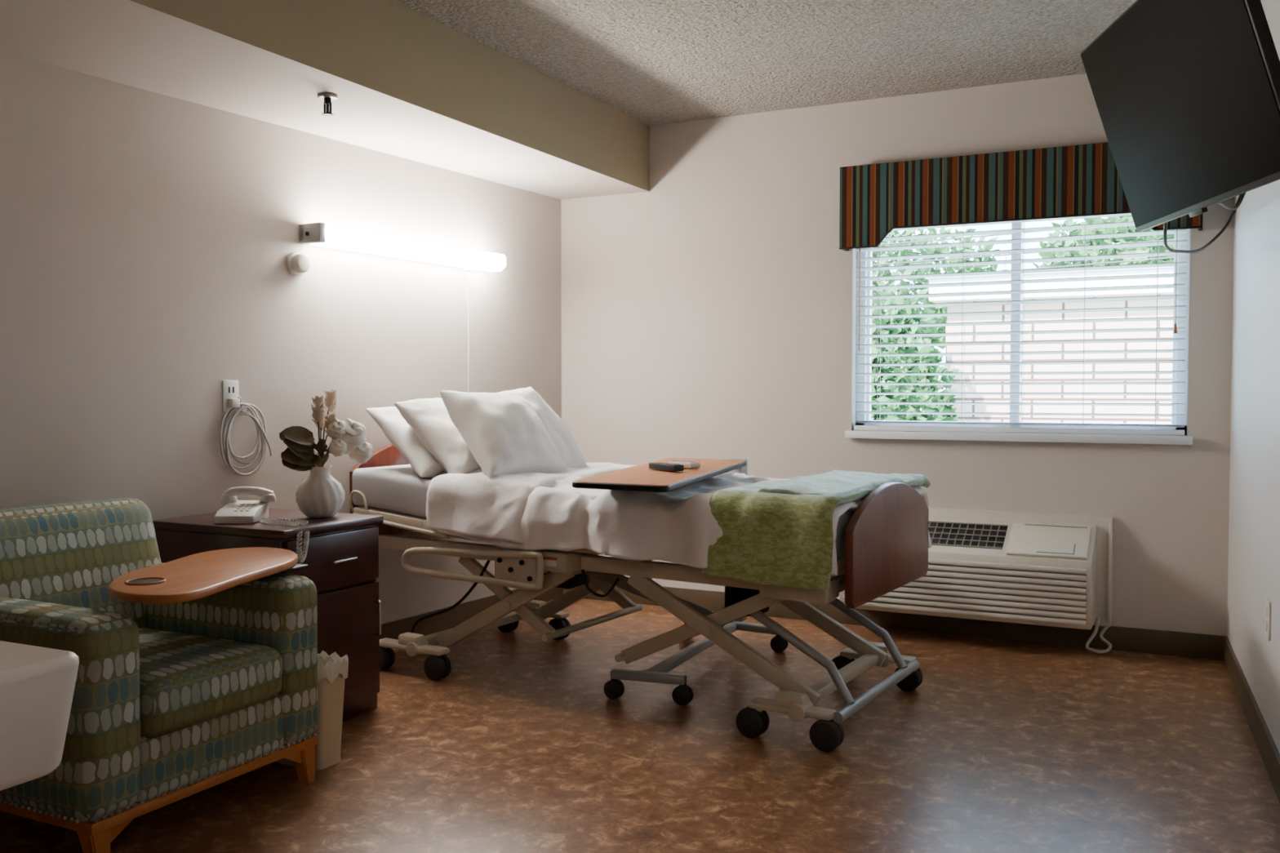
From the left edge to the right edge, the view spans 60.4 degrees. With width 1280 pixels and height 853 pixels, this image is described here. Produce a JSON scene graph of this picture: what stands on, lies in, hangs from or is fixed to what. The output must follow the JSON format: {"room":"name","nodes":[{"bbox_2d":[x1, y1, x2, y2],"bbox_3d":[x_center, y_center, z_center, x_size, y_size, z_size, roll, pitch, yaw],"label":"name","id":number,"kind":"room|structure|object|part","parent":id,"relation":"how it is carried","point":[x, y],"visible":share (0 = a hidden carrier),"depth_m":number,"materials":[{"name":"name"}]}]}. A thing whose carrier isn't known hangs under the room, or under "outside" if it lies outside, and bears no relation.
{"room":"care facility","nodes":[
{"label":"care facility","id":0,"kind":"room"},
{"bbox_2d":[0,640,79,791],"bbox_3d":[-0.869,0.376,0.920,0.540,0.627,0.522,1,2,27],"label":"sink","id":1,"kind":"object","parent":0,"point":[37,683],"depth_m":0.99,"materials":[{"name":"white ceramic"}]},
{"bbox_2d":[0,51,561,623],"bbox_3d":[-2.189,-0.218,2.953,0.150,2.433,6.755,1,2,30],"label":"wall","id":2,"kind":"structure","parent":0,"point":[147,237],"depth_m":3.94,"materials":[{"name":"beige paint"}]},
{"bbox_2d":[222,380,239,412],"bbox_3d":[-1.476,-0.110,3.991,0.035,0.116,0.070,1,2,30],"label":"wall outlet","id":3,"kind":"object","parent":2,"relation":"attached to","point":[230,393],"visible":1,"depth_m":3.98,"materials":[{"name":"white plastic"}]},
{"bbox_2d":[219,396,272,475],"bbox_3d":[-1.452,0.036,4.035,0.037,0.292,0.236,1,2,30],"label":"coiled cable","id":4,"kind":"object","parent":3,"relation":"attached to","point":[259,420],"visible":0.99,"depth_m":4.02,"materials":[{"name":"grey plastic"}]},
{"bbox_2d":[285,251,310,275],"bbox_3d":[-1.312,-0.628,4.238,0.050,0.092,0.092,1,2,30],"label":"dial","id":5,"kind":"object","parent":2,"relation":"attached to","point":[297,263],"depth_m":4.22,"materials":[{"name":"white plastic"}]},
{"bbox_2d":[379,587,562,639],"bbox_3d":[-2.117,0.949,2.954,0.012,0.100,6.746,1,2,30],"label":"baseboard","id":6,"kind":"structure","parent":2,"relation":"attached to","point":[464,611],"depth_m":5.03,"materials":[{"name":"brown plastic"}]},
{"bbox_2d":[0,0,649,199],"bbox_3d":[-1.890,-1.264,2.769,0.966,0.330,6.730,1,2,27],"label":"ceiling soffit","id":7,"kind":"structure","parent":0,"point":[406,84],"depth_m":3.82,"materials":[{"name":"beige paint"}]},
{"bbox_2d":[317,93,337,116],"bbox_3d":[-1.067,-1.097,3.755,0.068,0.067,0.068,1,2,27],"label":"sprinkler","id":8,"kind":"object","parent":7,"relation":"attached to","point":[327,97],"visible":1,"depth_m":3.75,"materials":[{"name":"grey metal"}]},
{"bbox_2d":[298,222,506,392],"bbox_3d":[-0.980,-0.419,4.744,0.118,0.760,1.168,1,2,30],"label":"wall light","id":9,"kind":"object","parent":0,"point":[319,233],"depth_m":4.59,"materials":[{"name":"white plastic"}]},
{"bbox_3d":[-1.017,-0.762,4.758,0.030,0.065,1.162,1,2,30],"label":"plate","id":10,"kind":"part","parent":9,"relation":"part of","materials":[{"name":"white plastic"}]},
{"bbox_2d":[310,223,506,271],"bbox_3d":[-0.959,-0.761,4.742,0.090,0.077,1.132,1,2,30],"label":"lampshade","id":11,"kind":"object","parent":9,"relation":"in","point":[336,237],"depth_m":4.64,"materials":[{"name":"white plastic"}]},
{"bbox_3d":[-0.797,-0.411,5.100,0.009,0.640,0.004,1,2,30],"label":"pull cord","id":12,"kind":"part","parent":9,"relation":"part of","materials":[{"name":"white fabric"}]},
{"bbox_2d":[464,267,472,271],"bbox_3d":[-0.792,-0.726,5.087,0.025,0.015,0.030,1,2,30],"label":"switch","id":13,"kind":"object","parent":9,"relation":"attached to","point":[468,269],"depth_m":5.08,"materials":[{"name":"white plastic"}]},
{"bbox_2d":[0,598,1279,852],"bbox_3d":[-0.558,1.074,2.177,4.246,0.100,7.030,1,2,27],"label":"floor","id":14,"kind":"structure","parent":0,"point":[1001,745],"depth_m":3.19,"materials":[{"name":"brown laminate"}]},
{"bbox_2d":[0,497,321,852],"bbox_3d":[-1.375,0.611,2.970,0.941,0.775,0.853,1,2,27],"label":"upholstered armchair","id":15,"kind":"object","parent":14,"relation":"on","point":[197,673],"visible":0.9,"depth_m":2.82,"materials":[{"name":"fabric"}]},
{"bbox_3d":[-1.567,0.660,2.689,0.850,0.471,0.177,1,2,27],"label":"arm","id":16,"kind":"part","parent":15,"relation":"part of","materials":[{"name":"fabric"}]},
{"bbox_3d":[-1.641,0.491,3.059,0.287,0.541,0.690,1,2,27],"label":"backrest","id":17,"kind":"part","parent":15,"relation":"part of","materials":[{"name":"fabric"}]},
{"bbox_2d":[124,577,166,585],"bbox_3d":[-1.215,0.390,2.703,0.094,0.024,0.094,1,2,27],"label":"cup holder","id":18,"kind":"object","parent":15,"relation":"on","point":[143,580],"depth_m":2.70,"materials":[{"name":"brown wood"}]},
{"bbox_3d":[-1.433,0.936,2.961,0.827,0.125,0.715,1,2,27],"label":"wood frame","id":19,"kind":"part","parent":15,"relation":"part of","materials":[{"name":"brown wood"}]},
{"bbox_3d":[-1.422,0.864,2.940,0.814,0.012,0.740,1,2,27],"label":"nailhead trim","id":20,"kind":"part","parent":15,"relation":"part of","materials":[{"name":"grey metal"}]},
{"bbox_3d":[-1.407,0.802,2.952,0.765,0.155,0.470,1,2,27],"label":"seat","id":21,"kind":"part","parent":15,"relation":"part of","materials":[{"name":"fabric"}]},
{"bbox_2d":[137,627,282,737],"bbox_3d":[-1.331,0.662,2.909,0.651,0.173,0.434,1,2,27],"label":"seat cushion","id":22,"kind":"object","parent":15,"relation":"on","point":[194,682],"depth_m":2.79,"materials":[{"name":"fabric"}]},
{"bbox_3d":[-1.301,0.643,3.221,0.850,0.471,0.157,1,2,27],"label":"arm","id":23,"kind":"part","parent":15,"relation":"part of","materials":[{"name":"fabric"}]},
{"bbox_2d":[152,508,383,721],"bbox_3d":[-1.235,0.641,3.697,0.620,0.668,0.465,1,2,27],"label":"nightstand","id":24,"kind":"object","parent":14,"relation":"on","point":[340,551],"visible":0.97,"depth_m":3.60,"materials":[{"name":"brown wood"}]},
{"bbox_2d":[214,486,308,527],"bbox_3d":[-1.206,0.255,3.563,0.425,0.108,0.208,1,2,24],"label":"telephone","id":25,"kind":"object","parent":24,"relation":"on","point":[236,511],"visible":1,"depth_m":3.58,"materials":[{"name":"white plastic"}]},
{"bbox_3d":[-1.139,0.302,3.457,0.216,0.017,0.029,2,2,40],"label":"spiral cord","id":26,"kind":"part","parent":25,"relation":"part of","materials":[{"name":"white plastic"}]},
{"bbox_3d":[-1.097,0.302,3.471,0.153,0.017,0.024,1,2,35],"label":"spiral cord","id":27,"kind":"part","parent":25,"relation":"part of","materials":[{"name":"white plastic"}]},
{"bbox_3d":[-1.043,0.372,3.405,0.020,0.100,0.057,1,2,22],"label":"hanging cord","id":28,"kind":"part","parent":24,"relation":"part of","materials":[{"name":"white plastic"}]},
{"bbox_2d":[279,389,372,517],"bbox_3d":[-1.059,0.089,3.712,0.310,0.429,0.161,-1,2,-22],"label":"flower vase","id":29,"kind":"object","parent":24,"relation":"on","point":[320,495],"visible":1,"depth_m":3.67,"materials":[{"name":"white ceramic"}]},
{"bbox_3d":[-0.995,0.435,3.570,0.022,0.177,0.425,1,2,27],"label":"drawer","id":30,"kind":"part","parent":24,"relation":"part of","materials":[{"name":"brown wood"}]},
{"bbox_3d":[-0.964,0.434,3.574,0.030,0.010,0.112,1,2,27],"label":"drawer pull","id":31,"kind":"part","parent":24,"relation":"part of","materials":[{"name":"silver metal"}]},
{"bbox_3d":[-0.995,0.726,3.579,0.022,0.385,0.425,1,2,27],"label":"door","id":32,"kind":"part","parent":24,"relation":"part of","materials":[{"name":"brown wood"}]},
{"bbox_3d":[-0.890,0.649,3.729,0.030,0.121,0.010,1,2,27],"label":"door pull","id":33,"kind":"part","parent":24,"relation":"part of","materials":[{"name":"silver metal"}]},
{"bbox_2d":[275,650,348,770],"bbox_3d":[-0.980,0.831,3.242,0.234,0.318,0.140,1,2,27],"label":"waste bin","id":34,"kind":"object","parent":14,"relation":"on","point":[332,669],"visible":0.45,"depth_m":3.19,"materials":[{"name":"beige plastic"}]},
{"bbox_2d":[348,386,931,751],"bbox_3d":[-0.055,0.400,4.274,2.165,1.112,1.086,1,2,31],"label":"hospital bed","id":35,"kind":"object","parent":14,"relation":"on","point":[498,471],"visible":0.94,"depth_m":3.88,"materials":[{"name":"white fabric"}]},
{"bbox_3d":[-0.955,0.253,4.847,0.027,0.410,0.850,1,2,31],"label":"headboard","id":36,"kind":"part","parent":35,"relation":"part of","materials":[{"name":"brown wood"}]},
{"bbox_2d":[365,406,448,478],"bbox_3d":[-0.816,0.061,4.550,0.337,0.289,0.549,1,2,36],"label":"pillow","id":37,"kind":"object","parent":35,"relation":"on","point":[420,433],"depth_m":4.32,"materials":[{"name":"white fabric"}]},
{"bbox_3d":[-0.625,0.506,4.037,0.670,0.138,0.026,1,2,31],"label":"rail","id":38,"kind":"part","parent":35,"relation":"part of","materials":[{"name":"beige plastic"}]},
{"bbox_2d":[440,390,567,478],"bbox_3d":[-0.524,0.035,4.311,0.322,0.354,0.444,2,2,40],"label":"pillow","id":39,"kind":"object","parent":35,"relation":"on","point":[509,433],"depth_m":4.22,"materials":[{"name":"white fabric"}]},
{"bbox_2d":[470,386,586,467],"bbox_3d":[-0.452,0.026,4.514,0.318,0.380,0.460,1,2,23],"label":"pillow","id":40,"kind":"object","parent":35,"relation":"on","point":[532,419],"depth_m":4.45,"materials":[{"name":"white fabric"}]},
{"bbox_3d":[-0.337,0.477,3.892,0.105,0.033,0.004,1,2,31],"label":"label plate","id":41,"kind":"part","parent":35,"relation":"part of","materials":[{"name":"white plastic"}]},
{"bbox_3d":[-0.051,0.379,4.267,2.051,0.099,0.885,1,2,31],"label":"deck frame","id":42,"kind":"part","parent":35,"relation":"part of","materials":[{"name":"beige metal"}]},
{"bbox_3d":[-0.054,0.362,4.269,2.040,0.066,0.840,1,2,31],"label":"deck panel","id":43,"kind":"part","parent":35,"relation":"part of","materials":[{"name":"beige metal"}]},
{"bbox_3d":[-0.059,0.279,4.269,2.050,0.205,0.870,1,2,31],"label":"mattress","id":44,"kind":"part","parent":35,"relation":"part of","materials":[{"name":"grey fabric"}]},
{"bbox_2d":[435,472,931,574],"bbox_3d":[0.145,0.319,4.152,1.650,0.287,1.080,1,2,31],"label":"duvet","id":45,"kind":"object","parent":35,"relation":"on","point":[725,523],"depth_m":3.69,"materials":[{"name":"white fabric"}]},
{"bbox_2d":[701,471,930,591],"bbox_3d":[0.642,0.329,3.813,0.445,0.293,1.031,1,2,31],"label":"blanket","id":46,"kind":"object","parent":35,"relation":"on","point":[794,533],"depth_m":3.42,"materials":[{"name":"green fabric"}]},
{"bbox_3d":[0.840,0.369,3.689,0.030,0.362,0.770,1,2,31],"label":"footboard","id":47,"kind":"part","parent":35,"relation":"part of","materials":[{"name":"brown wood"}]},
{"bbox_2d":[572,457,787,706],"bbox_3d":[0.140,0.549,4.151,0.508,0.822,1.409,1,2,24],"label":"table","id":48,"kind":"object","parent":14,"relation":"on","point":[640,477],"visible":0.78,"depth_m":3.87,"materials":[{"name":"brown wood"}]},
{"bbox_2d":[648,462,683,471],"bbox_3d":[0.090,0.142,3.899,0.048,0.025,0.165,-1,2,-33],"label":"remote control","id":49,"kind":"object","parent":48,"relation":"on","point":[664,466],"visible":1,"depth_m":3.86,"materials":[{"name":"black plastic"}]},
{"bbox_2d":[668,459,700,468],"bbox_3d":[0.159,0.137,3.998,0.056,0.025,0.120,-2,3,-43],"label":"remote control","id":50,"kind":"object","parent":48,"relation":"on","point":[686,464],"visible":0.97,"depth_m":3.96,"materials":[{"name":"beige plastic"}]},
{"bbox_2d":[393,0,1136,125],"bbox_3d":[-0.558,-1.467,2.095,4.246,0.120,7.030,1,2,27],"label":"ceiling","id":51,"kind":"structure","parent":0,"point":[653,62],"depth_m":4.26,"materials":[{"name":"beige paint"}]},
{"bbox_2d":[560,73,1234,635],"bbox_3d":[1.019,-0.290,5.192,3.434,2.433,0.150,1,2,27],"label":"wall","id":52,"kind":"structure","parent":0,"point":[709,312],"depth_m":5.20,"materials":[{"name":"beige paint"}]},
{"bbox_2d":[562,586,1226,660],"bbox_3d":[0.980,0.878,5.159,3.129,0.100,0.012,1,2,27],"label":"baseboard","id":53,"kind":"structure","parent":52,"relation":"attached to","point":[1199,646],"depth_m":4.83,"materials":[{"name":"brown plastic"}]},
{"bbox_2d":[840,507,1113,653],"bbox_3d":[1.420,0.656,4.773,1.157,0.562,0.296,1,2,27],"label":"air conditioner","id":54,"kind":"object","parent":52,"relation":"attached to","point":[1053,570],"visible":0.81,"depth_m":4.63,"materials":[{"name":"beige plastic"}]},
{"bbox_2d":[928,520,1008,549],"bbox_3d":[1.267,0.469,4.837,0.650,0.090,0.160,1,2,27],"label":"grille","id":55,"kind":"object","parent":54,"relation":"attached to","point":[944,535],"depth_m":4.76,"materials":[{"name":"black plastic"}]},
{"bbox_3d":[1.709,0.478,4.598,0.315,0.112,0.201,1,2,27],"label":"control door","id":56,"kind":"part","parent":54,"relation":"part of","materials":[{"name":"beige plastic"}]},
{"bbox_3d":[1.926,0.874,4.613,0.104,0.139,0.114,1,2,27],"label":"power cord","id":57,"kind":"part","parent":54,"relation":"part of","materials":[{"name":"grey plastic"}]},
{"bbox_3d":[1.975,0.613,4.620,0.015,0.425,0.030,1,2,27],"label":"trim","id":58,"kind":"part","parent":54,"relation":"part of","materials":[{"name":"beige plastic"}]},
{"bbox_2d":[844,430,1192,444],"bbox_3d":[1.620,0.046,4.832,1.444,0.034,0.115,1,2,27],"label":"sill","id":59,"kind":"structure","parent":52,"relation":"attached to","point":[917,435],"depth_m":4.75,"materials":[{"name":"white plastic"}]},
{"bbox_2d":[853,213,1186,435],"bbox_3d":[1.625,-0.502,4.825,1.394,1.059,0.072,1,2,27],"label":"window blind","id":60,"kind":"object","parent":52,"relation":"attached to","point":[880,428],"visible":0.79,"depth_m":4.82,"materials":[{"name":"white plastic"}]},
{"bbox_3d":[1.628,0.015,4.847,1.384,0.022,0.052,1,2,27],"label":"rail","id":61,"kind":"part","parent":60,"relation":"part of","materials":[{"name":"white plastic"}]},
{"bbox_2d":[839,142,1203,251],"bbox_3d":[1.595,-0.988,4.735,1.479,0.374,0.109,1,2,27],"label":"window valance","id":62,"kind":"object","parent":52,"relation":"attached to","point":[877,199],"visible":0.7,"depth_m":4.74,"materials":[{"name":"fabric"}]},
{"bbox_2d":[855,222,1190,435],"bbox_3d":[1.657,-0.502,4.888,1.404,1.065,0.070,1,2,27],"label":"frame","id":63,"kind":"object","parent":52,"relation":"attached to","point":[1180,280],"visible":0.3,"depth_m":4.85,"materials":[{"name":"white plastic"}]},
{"bbox_2d":[1226,0,1279,753],"bbox_3d":[1.108,-0.165,1.303,0.150,2.433,6.748,1,2,23],"label":"wall","id":64,"kind":"structure","parent":0,"point":[1254,523],"depth_m":3.57,"materials":[{"name":"white paint"}]},
{"bbox_2d":[1080,0,1279,253],"bbox_3d":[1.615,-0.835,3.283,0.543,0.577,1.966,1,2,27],"label":"wall-mounted television","id":65,"kind":"object","parent":64,"relation":"attached to","point":[1186,93],"visible":1,"depth_m":2.75,"materials":[{"name":"black plastic"}]},
{"bbox_2d":[1223,635,1279,803],"bbox_3d":[1.035,1.000,1.377,0.012,0.100,6.741,1,2,23],"label":"baseboard","id":66,"kind":"structure","parent":64,"relation":"attached to","point":[1269,753],"depth_m":3.46,"materials":[{"name":"brown plastic"}]},
{"bbox_2d":[1265,597,1271,640],"bbox_3d":[1.855,0.569,3.251,0.010,0.116,0.070,1,2,23],"label":"wall outlet","id":67,"kind":"object","parent":64,"relation":"attached to","point":[1268,603],"visible":1,"depth_m":3.22,"materials":[{"name":"white plastic"}]},
{"label":"outside","id":68,"kind":"structure","parent":0,"visible":0},
{"bbox_3d":[7.910,0.883,15.832,24.000,0.100,24.670,1,2,27],"label":"lawn","id":69,"kind":"structure","parent":68,"visible":0},
{"bbox_2d":[871,282,959,421],"bbox_3d":[1.821,-0.152,9.608,2.134,2.776,1.436,0,2,6],"label":"hedge","id":70,"kind":"object","parent":69,"relation":"on","point":[910,349],"visible":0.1,"depth_m":9.27,"materials":[{"name":"green plant"}]},
{"bbox_2d":[871,215,1174,411],"bbox_3d":[7.311,-1.745,20.944,8.272,4.825,2.827,1,2,27],"label":"tree","id":71,"kind":"object","parent":69,"relation":"on","point":[1124,218],"visible":0.16,"depth_m":20.70,"materials":[{"name":"green plant"}]},
{"bbox_2d":[871,221,1174,281],"bbox_3d":[5.397,-1.001,12.985,14.152,3.850,0.160,1,2,27],"label":"utility cover","id":72,"kind":"object","parent":69,"relation":"on","point":[1171,257],"visible":0.13,"depth_m":13.47,"materials":[{"name":"grey metal"}]},
{"bbox_2d":[945,293,1173,423],"bbox_3d":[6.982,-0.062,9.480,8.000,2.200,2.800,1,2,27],"label":"brick wall","id":73,"kind":"structure","parent":69,"relation":"on","point":[1162,302],"depth_m":9.53,"materials":[{"name":"white brick"}]},
{"bbox_2d":[928,267,1173,306],"bbox_3d":[6.955,-1.210,9.411,8.220,0.200,3.080,1,2,27],"label":"fascia","id":74,"kind":"object","parent":73,"relation":"on","point":[1161,281],"visible":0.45,"depth_m":9.38,"materials":[{"name":"white"}]},
{"bbox_2d":[924,266,1173,279],"bbox_3d":[6.978,-1.331,9.430,8.300,0.040,3.220,1,2,27],"label":"roof cap","id":75,"kind":"object","parent":74,"relation":"on","point":[928,278],"visible":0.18,"depth_m":9.35,"materials":[{"name":"white"}]}
]}

